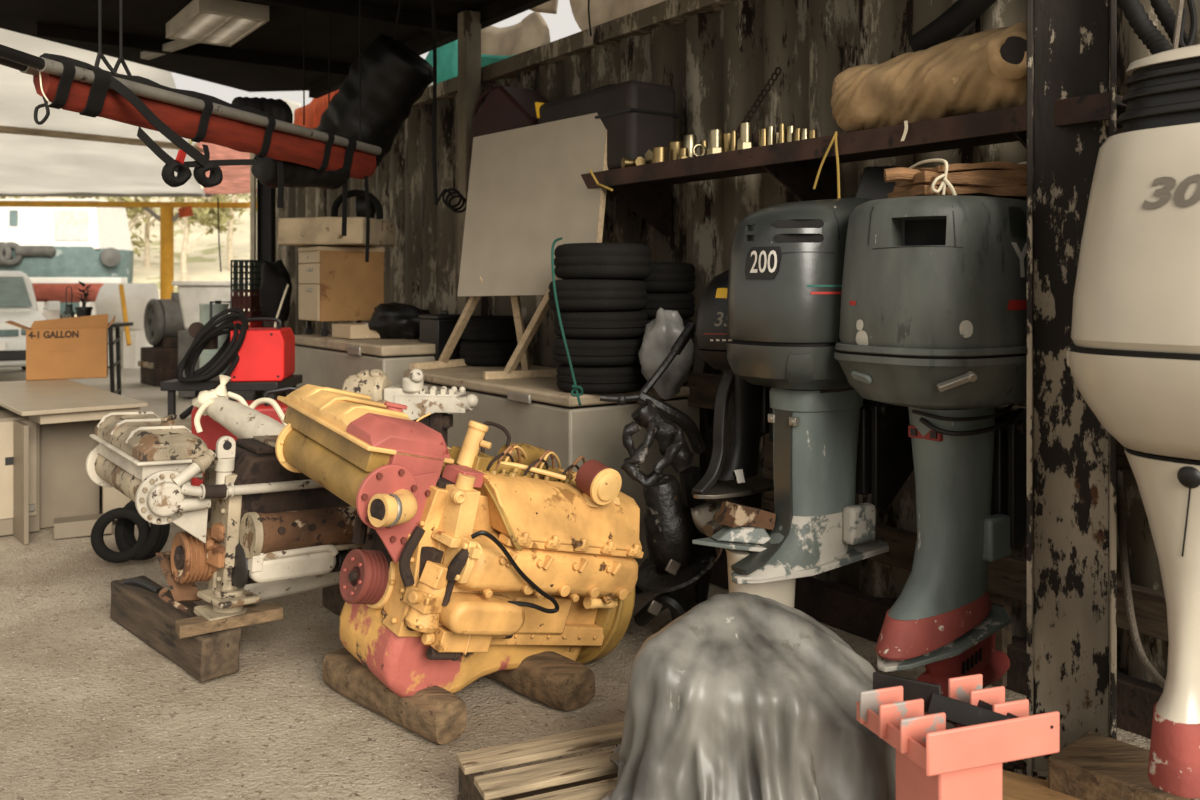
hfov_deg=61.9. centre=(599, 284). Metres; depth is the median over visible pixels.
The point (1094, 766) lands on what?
wooden block
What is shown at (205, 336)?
cable coil
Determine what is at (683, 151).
pipe fitting
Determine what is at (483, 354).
tyre
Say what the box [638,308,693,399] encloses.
plastic bag
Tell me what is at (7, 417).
base cabinet
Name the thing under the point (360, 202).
lump
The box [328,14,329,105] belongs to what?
rope
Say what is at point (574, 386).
rope
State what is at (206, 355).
drum
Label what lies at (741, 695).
tarpaulin
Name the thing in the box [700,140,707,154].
pipe fitting
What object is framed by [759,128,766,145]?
pipe fitting
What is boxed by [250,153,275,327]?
post
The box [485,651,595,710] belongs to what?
timber baulk
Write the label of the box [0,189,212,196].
beam
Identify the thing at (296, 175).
bag
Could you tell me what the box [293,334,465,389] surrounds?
chest freezer
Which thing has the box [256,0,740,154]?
wooden beam
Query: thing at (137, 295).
boat
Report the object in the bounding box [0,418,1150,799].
floor
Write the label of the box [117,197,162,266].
tree
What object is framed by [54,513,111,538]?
board
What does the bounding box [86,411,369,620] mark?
engine
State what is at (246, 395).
locker
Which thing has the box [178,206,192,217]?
flag
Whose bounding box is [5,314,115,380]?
cardboard box
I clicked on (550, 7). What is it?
sheet
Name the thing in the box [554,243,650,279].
tyre
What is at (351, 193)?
arch
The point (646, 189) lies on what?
wall shelf
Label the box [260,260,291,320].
bag
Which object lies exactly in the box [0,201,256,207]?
beam
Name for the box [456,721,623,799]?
wooden planks
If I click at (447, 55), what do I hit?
sheet
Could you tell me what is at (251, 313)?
crate
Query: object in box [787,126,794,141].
pipe fitting
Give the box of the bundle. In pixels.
[884,158,1026,199]
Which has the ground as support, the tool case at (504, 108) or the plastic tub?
the plastic tub
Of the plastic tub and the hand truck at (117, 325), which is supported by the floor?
the hand truck at (117, 325)
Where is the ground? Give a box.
[0,367,194,417]
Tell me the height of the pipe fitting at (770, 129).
0.088 m
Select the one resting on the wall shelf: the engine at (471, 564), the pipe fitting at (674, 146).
the pipe fitting at (674, 146)
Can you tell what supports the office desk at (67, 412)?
on the floor
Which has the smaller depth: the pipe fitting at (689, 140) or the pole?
the pipe fitting at (689, 140)
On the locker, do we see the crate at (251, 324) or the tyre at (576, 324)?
the crate at (251, 324)
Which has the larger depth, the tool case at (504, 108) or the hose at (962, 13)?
the tool case at (504, 108)
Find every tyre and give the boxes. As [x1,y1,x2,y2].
[90,507,149,562]
[115,500,169,559]
[459,341,520,366]
[460,315,523,341]
[548,279,646,310]
[552,337,642,366]
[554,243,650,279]
[554,310,647,338]
[556,364,643,393]
[639,293,694,318]
[640,262,694,292]
[640,318,693,343]
[640,358,692,385]
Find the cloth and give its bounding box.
[294,90,338,128]
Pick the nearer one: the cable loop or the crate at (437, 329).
the cable loop
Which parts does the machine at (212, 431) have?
handle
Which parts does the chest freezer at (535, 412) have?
handle, lid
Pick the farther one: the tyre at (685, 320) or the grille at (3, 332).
the grille at (3, 332)
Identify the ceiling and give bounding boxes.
[0,0,498,91]
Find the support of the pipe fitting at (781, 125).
on the wall shelf
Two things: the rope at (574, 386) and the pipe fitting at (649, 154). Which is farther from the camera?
the pipe fitting at (649, 154)
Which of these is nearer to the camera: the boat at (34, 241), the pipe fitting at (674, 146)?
the pipe fitting at (674, 146)
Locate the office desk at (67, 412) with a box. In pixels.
[0,379,147,544]
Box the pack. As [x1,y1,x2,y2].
[332,323,379,338]
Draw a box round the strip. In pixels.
[141,40,197,59]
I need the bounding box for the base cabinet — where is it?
[0,410,39,535]
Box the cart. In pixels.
[160,375,301,418]
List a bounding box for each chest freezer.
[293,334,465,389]
[404,364,699,591]
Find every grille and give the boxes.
[0,329,18,336]
[0,350,25,360]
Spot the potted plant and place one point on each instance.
(81, 311)
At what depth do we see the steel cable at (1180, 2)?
2.62 m
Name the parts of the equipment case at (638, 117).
handle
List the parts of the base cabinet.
handle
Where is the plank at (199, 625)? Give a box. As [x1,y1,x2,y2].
[175,602,283,638]
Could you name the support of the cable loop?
hanging from the hose at (1165, 14)
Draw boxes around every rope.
[303,10,304,124]
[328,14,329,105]
[431,0,437,204]
[551,237,582,405]
[588,0,591,35]
[1117,469,1165,688]
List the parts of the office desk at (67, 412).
panel, modesty panel, panel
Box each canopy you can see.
[0,28,202,193]
[196,142,256,193]
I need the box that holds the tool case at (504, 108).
[469,86,547,175]
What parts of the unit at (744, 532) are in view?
cavitation plate, old blade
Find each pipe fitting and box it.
[621,157,644,167]
[645,149,652,163]
[653,147,666,162]
[669,141,682,159]
[678,148,688,158]
[683,134,696,156]
[692,143,705,156]
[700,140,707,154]
[707,129,723,154]
[723,133,730,151]
[731,131,736,150]
[737,122,754,149]
[752,133,758,146]
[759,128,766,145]
[767,126,774,144]
[775,132,778,143]
[779,123,784,142]
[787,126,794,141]
[794,128,801,140]
[801,128,808,139]
[809,130,816,138]
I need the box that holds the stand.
[856,672,1059,799]
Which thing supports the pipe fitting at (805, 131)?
on the wall shelf
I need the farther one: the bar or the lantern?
the lantern
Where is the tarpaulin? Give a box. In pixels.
[599,592,895,799]
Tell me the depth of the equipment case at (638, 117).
4.86 m
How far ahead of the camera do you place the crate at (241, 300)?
8.97 m
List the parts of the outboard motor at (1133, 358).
leg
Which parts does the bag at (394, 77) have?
cord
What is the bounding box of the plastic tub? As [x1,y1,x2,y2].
[172,281,248,397]
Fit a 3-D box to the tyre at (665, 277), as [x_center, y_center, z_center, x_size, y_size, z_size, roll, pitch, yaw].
[0.274,-0.036,4.982,0.400,0.150,0.400,0,0,0]
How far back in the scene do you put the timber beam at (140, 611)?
3.90 m
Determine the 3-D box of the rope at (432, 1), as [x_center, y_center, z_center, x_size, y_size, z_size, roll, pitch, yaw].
[-1.043,-1.172,6.300,0.043,1.337,0.024,0,0,0]
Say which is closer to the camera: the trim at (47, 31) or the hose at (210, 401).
the hose at (210, 401)
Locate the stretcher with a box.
[0,0,381,261]
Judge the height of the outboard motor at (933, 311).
1.718 m
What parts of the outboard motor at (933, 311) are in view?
mount plate, leg, cavitation plate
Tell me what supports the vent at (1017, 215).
attached to the outboard motor at (933, 311)
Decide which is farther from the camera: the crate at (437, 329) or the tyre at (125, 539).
the crate at (437, 329)
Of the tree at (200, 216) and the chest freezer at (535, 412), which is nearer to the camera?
the chest freezer at (535, 412)
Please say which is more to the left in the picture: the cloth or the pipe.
the pipe
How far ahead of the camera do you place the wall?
5.03 m
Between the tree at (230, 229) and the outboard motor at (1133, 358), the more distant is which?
the tree at (230, 229)
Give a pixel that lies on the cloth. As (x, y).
(316, 107)
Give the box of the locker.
[226,335,262,400]
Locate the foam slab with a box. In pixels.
[278,217,394,246]
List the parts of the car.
number plate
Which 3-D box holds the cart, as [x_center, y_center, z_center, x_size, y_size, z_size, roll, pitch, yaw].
[-2.337,1.022,6.390,0.720,0.855,0.520,0,0,0]
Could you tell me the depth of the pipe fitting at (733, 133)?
4.17 m
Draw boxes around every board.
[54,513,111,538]
[410,113,607,379]
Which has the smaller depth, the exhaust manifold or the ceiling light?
the exhaust manifold
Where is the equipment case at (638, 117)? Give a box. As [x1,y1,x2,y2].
[535,80,679,169]
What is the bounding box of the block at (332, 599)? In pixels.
[322,584,344,615]
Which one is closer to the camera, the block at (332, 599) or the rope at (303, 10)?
the block at (332, 599)
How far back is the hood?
3.67 m
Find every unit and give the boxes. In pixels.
[298,246,384,336]
[692,501,795,607]
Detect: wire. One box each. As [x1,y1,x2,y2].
[217,198,221,271]
[589,169,612,190]
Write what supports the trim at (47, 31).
attached to the ceiling
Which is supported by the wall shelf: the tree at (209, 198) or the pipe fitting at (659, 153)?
the pipe fitting at (659, 153)
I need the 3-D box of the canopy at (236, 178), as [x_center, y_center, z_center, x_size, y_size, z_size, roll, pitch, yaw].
[-5.117,-1.670,13.893,0.816,0.360,5.864,0,0,-20]
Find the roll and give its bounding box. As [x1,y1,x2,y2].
[263,321,285,399]
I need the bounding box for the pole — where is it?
[119,284,130,345]
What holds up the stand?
on the floor
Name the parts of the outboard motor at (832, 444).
number panel, cavitation plate, leg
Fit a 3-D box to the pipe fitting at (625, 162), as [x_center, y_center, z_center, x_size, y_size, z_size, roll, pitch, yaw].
[0.156,-0.577,4.725,0.090,0.051,0.088,0,0,-20]
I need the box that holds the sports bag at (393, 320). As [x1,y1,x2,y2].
[367,302,429,338]
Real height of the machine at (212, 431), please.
0.900 m
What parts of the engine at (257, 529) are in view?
tank, tank, plate, head plate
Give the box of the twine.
[813,131,839,198]
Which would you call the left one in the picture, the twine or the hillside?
the hillside
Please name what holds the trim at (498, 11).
attached to the ceiling
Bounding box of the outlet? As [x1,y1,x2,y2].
[368,489,417,526]
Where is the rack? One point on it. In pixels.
(1007, 577)
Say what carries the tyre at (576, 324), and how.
on the tyre at (583, 352)
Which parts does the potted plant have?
pot, stem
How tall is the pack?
0.098 m
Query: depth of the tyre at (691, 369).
4.87 m
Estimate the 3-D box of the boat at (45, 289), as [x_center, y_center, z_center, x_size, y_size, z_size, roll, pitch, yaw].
[-10.560,0.660,20.000,2.100,1.620,1.100,0,0,0]
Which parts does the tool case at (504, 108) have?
handle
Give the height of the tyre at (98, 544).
0.284 m
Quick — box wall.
[276,0,1199,683]
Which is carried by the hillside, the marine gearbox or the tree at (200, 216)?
the tree at (200, 216)
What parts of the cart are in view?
leg, leg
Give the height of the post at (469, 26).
3.280 m
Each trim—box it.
[36,23,350,76]
[244,0,456,34]
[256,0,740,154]
[309,0,550,97]
[710,548,1163,738]
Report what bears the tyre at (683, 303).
on the tyre at (685, 320)
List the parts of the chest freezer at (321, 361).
handle, lid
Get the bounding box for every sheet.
[281,98,300,123]
[425,40,457,82]
[481,12,549,55]
[481,54,516,66]
[529,0,557,13]
[569,0,665,30]
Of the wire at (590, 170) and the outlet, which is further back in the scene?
the wire at (590, 170)
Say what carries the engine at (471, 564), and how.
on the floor
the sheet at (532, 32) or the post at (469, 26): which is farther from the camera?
the sheet at (532, 32)
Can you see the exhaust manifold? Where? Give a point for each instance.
(376, 384)
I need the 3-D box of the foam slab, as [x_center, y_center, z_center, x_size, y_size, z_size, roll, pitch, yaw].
[-1.928,-0.383,7.359,0.671,0.202,0.560,0,0,12]
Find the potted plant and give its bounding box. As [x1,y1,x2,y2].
[75,281,92,316]
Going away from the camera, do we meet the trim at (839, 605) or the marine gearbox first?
the trim at (839, 605)
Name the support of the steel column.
on the floor
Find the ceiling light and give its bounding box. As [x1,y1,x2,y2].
[166,0,268,46]
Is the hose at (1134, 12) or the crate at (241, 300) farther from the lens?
the crate at (241, 300)
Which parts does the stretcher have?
cord, hanging cord, hanging cord, hanging cord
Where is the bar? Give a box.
[122,578,161,592]
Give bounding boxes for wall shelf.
[466,92,1126,236]
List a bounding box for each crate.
[230,260,261,290]
[230,291,260,306]
[233,307,261,321]
[233,321,261,327]
[419,311,464,360]
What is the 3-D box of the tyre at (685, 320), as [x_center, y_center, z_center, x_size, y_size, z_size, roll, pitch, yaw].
[0.274,0.244,4.982,0.390,0.160,0.390,0,0,0]
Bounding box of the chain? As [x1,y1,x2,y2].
[737,67,781,140]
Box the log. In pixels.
[323,648,466,744]
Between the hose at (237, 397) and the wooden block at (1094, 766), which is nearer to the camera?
the wooden block at (1094, 766)
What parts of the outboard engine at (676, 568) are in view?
shift rod, clamp arm, tiller handle, clamp arm, leg, carry arm, splash plate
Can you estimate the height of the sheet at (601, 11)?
0.454 m
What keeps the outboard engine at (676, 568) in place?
on the floor
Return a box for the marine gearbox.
[138,292,185,386]
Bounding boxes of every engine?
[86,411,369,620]
[275,384,643,696]
[600,322,716,626]
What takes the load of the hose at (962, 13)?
attached to the wall
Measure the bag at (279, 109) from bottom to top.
0.281 m
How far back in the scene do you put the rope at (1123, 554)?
2.90 m
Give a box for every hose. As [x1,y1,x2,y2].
[194,398,213,432]
[228,392,248,406]
[249,398,286,425]
[909,0,996,51]
[1118,0,1171,54]
[1150,0,1187,47]
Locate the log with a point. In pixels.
(436, 714)
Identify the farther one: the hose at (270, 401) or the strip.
the strip
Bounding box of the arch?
[331,190,382,218]
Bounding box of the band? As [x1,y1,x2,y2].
[0,125,203,151]
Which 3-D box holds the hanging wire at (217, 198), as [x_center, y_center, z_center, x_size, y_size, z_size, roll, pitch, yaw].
[-6.316,-0.830,16.600,0.074,1.230,0.024,0,0,0]
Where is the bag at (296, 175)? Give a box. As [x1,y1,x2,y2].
[251,154,349,189]
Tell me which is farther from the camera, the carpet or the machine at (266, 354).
the machine at (266, 354)
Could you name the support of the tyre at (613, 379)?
on the chest freezer at (535, 412)
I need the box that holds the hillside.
[6,179,256,316]
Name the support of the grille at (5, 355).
attached to the car
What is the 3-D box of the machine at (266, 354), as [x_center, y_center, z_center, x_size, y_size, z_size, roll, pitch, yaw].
[-2.138,0.399,6.358,0.320,0.390,0.425,0,0,-8]
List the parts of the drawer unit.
drawer, drawer, drawer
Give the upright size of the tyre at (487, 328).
0.150 m
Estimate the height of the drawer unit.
0.645 m
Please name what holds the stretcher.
hanging from the ceiling
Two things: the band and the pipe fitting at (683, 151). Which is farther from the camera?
the band
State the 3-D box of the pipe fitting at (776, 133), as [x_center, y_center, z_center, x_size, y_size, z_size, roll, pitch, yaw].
[0.717,-0.584,4.053,0.044,0.066,0.039,0,0,0]
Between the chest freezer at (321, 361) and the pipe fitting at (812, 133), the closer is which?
the pipe fitting at (812, 133)
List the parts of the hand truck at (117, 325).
leg, leg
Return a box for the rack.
[683,372,1168,686]
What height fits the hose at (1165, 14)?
0.291 m
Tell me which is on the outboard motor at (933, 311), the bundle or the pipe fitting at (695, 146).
the bundle
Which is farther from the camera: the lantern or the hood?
the lantern
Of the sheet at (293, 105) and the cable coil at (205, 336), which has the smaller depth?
the cable coil at (205, 336)
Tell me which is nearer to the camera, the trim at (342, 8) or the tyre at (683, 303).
the tyre at (683, 303)
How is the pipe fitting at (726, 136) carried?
on the wall shelf
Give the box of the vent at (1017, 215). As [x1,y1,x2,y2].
[1008,206,1026,236]
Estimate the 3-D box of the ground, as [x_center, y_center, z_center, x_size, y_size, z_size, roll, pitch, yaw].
[-5.000,1.475,35.000,110.000,0.010,110.000,0,0,0]
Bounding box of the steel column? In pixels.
[1027,0,1116,776]
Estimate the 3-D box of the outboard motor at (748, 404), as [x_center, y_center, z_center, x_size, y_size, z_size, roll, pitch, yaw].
[0.685,0.488,3.964,0.900,1.124,0.260,0,0,-42]
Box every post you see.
[142,206,178,298]
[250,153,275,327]
[458,10,480,315]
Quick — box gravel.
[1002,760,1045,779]
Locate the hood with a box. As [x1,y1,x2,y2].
[855,166,897,199]
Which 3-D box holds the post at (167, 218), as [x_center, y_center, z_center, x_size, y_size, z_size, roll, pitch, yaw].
[-7.256,0.058,16.700,0.789,2.823,0.210,0,0,0]
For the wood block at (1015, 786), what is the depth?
2.69 m
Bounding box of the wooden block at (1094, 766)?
[1048,731,1199,799]
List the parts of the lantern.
handle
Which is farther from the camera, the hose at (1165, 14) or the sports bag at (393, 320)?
the sports bag at (393, 320)
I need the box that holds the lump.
[354,193,375,217]
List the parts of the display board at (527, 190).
rail, trestle leg, trestle leg, rail, trestle leg, panel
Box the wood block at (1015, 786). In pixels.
[1002,769,1079,799]
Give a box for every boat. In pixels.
[0,199,133,317]
[29,277,127,319]
[95,283,158,368]
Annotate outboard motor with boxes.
[690,269,773,562]
[726,197,913,583]
[834,195,1026,696]
[1067,44,1199,799]
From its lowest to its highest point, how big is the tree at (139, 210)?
4.366 m
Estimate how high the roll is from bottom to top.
1.217 m
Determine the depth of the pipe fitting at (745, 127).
4.12 m
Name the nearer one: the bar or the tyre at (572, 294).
the bar
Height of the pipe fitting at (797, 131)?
0.060 m
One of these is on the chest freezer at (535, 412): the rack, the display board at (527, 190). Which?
the display board at (527, 190)
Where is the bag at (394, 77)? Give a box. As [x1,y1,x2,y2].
[315,0,432,166]
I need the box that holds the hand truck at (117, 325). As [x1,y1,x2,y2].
[108,322,132,394]
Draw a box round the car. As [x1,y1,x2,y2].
[0,271,59,369]
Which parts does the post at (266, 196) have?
door strip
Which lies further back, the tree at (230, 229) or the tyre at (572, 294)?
the tree at (230, 229)
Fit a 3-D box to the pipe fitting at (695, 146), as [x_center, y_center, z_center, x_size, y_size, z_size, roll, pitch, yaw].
[0.432,-0.585,4.361,0.068,0.067,0.018,0,0,-11]
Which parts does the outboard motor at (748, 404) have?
blade, blade, blade, cavitation plate, label plate, leg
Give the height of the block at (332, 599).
0.195 m
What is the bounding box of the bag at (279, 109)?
[231,97,292,123]
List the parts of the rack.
post, rail, rail, post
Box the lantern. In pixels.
[62,286,74,317]
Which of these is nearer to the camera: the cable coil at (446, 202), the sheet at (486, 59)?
the cable coil at (446, 202)
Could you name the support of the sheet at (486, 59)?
hanging from the ceiling
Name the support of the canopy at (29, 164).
on the beam at (58, 194)
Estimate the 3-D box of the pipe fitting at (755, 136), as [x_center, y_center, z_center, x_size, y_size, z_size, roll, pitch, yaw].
[0.655,-0.592,4.173,0.044,0.082,0.043,0,0,0]
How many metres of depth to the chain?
4.62 m
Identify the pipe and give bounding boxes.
[192,375,284,438]
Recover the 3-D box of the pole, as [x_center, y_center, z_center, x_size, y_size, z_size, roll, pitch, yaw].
[-7.981,0.498,16.800,0.060,1.024,0.568,0,0,-39]
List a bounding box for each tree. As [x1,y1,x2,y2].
[8,197,69,198]
[68,197,157,256]
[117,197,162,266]
[157,197,232,280]
[158,139,256,225]
[184,139,256,270]
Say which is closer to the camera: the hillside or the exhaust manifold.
the exhaust manifold
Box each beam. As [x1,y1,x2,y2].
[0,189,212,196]
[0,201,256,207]
[110,576,241,681]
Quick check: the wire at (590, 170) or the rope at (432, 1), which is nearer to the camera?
the wire at (590, 170)
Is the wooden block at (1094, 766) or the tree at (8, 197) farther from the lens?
the tree at (8, 197)
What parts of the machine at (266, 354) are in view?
handle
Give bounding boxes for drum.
[199,301,228,374]
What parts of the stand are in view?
loose plate, head plate, post, plate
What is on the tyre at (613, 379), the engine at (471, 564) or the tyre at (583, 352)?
the tyre at (583, 352)
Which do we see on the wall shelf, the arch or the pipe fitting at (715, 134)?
the pipe fitting at (715, 134)
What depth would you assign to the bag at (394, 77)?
6.21 m
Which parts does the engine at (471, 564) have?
tank, tank, plate, tank, manifold plate, lifting chain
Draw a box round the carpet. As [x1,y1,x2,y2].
[831,21,1026,140]
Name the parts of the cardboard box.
panel, panel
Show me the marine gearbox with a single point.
(163, 319)
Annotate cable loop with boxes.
[1178,0,1196,47]
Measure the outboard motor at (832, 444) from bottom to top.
1.305 m
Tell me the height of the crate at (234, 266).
0.277 m
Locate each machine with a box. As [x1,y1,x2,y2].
[191,386,298,496]
[230,317,294,381]
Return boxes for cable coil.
[176,301,248,419]
[436,188,466,212]
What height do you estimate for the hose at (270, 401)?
0.149 m
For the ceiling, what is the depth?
7.27 m
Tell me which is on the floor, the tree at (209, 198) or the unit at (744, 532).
the unit at (744, 532)
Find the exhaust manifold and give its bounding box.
[342,369,477,446]
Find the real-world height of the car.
1.700 m
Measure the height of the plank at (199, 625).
0.047 m
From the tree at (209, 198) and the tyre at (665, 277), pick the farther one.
the tree at (209, 198)
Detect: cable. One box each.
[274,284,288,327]
[1172,0,1183,48]

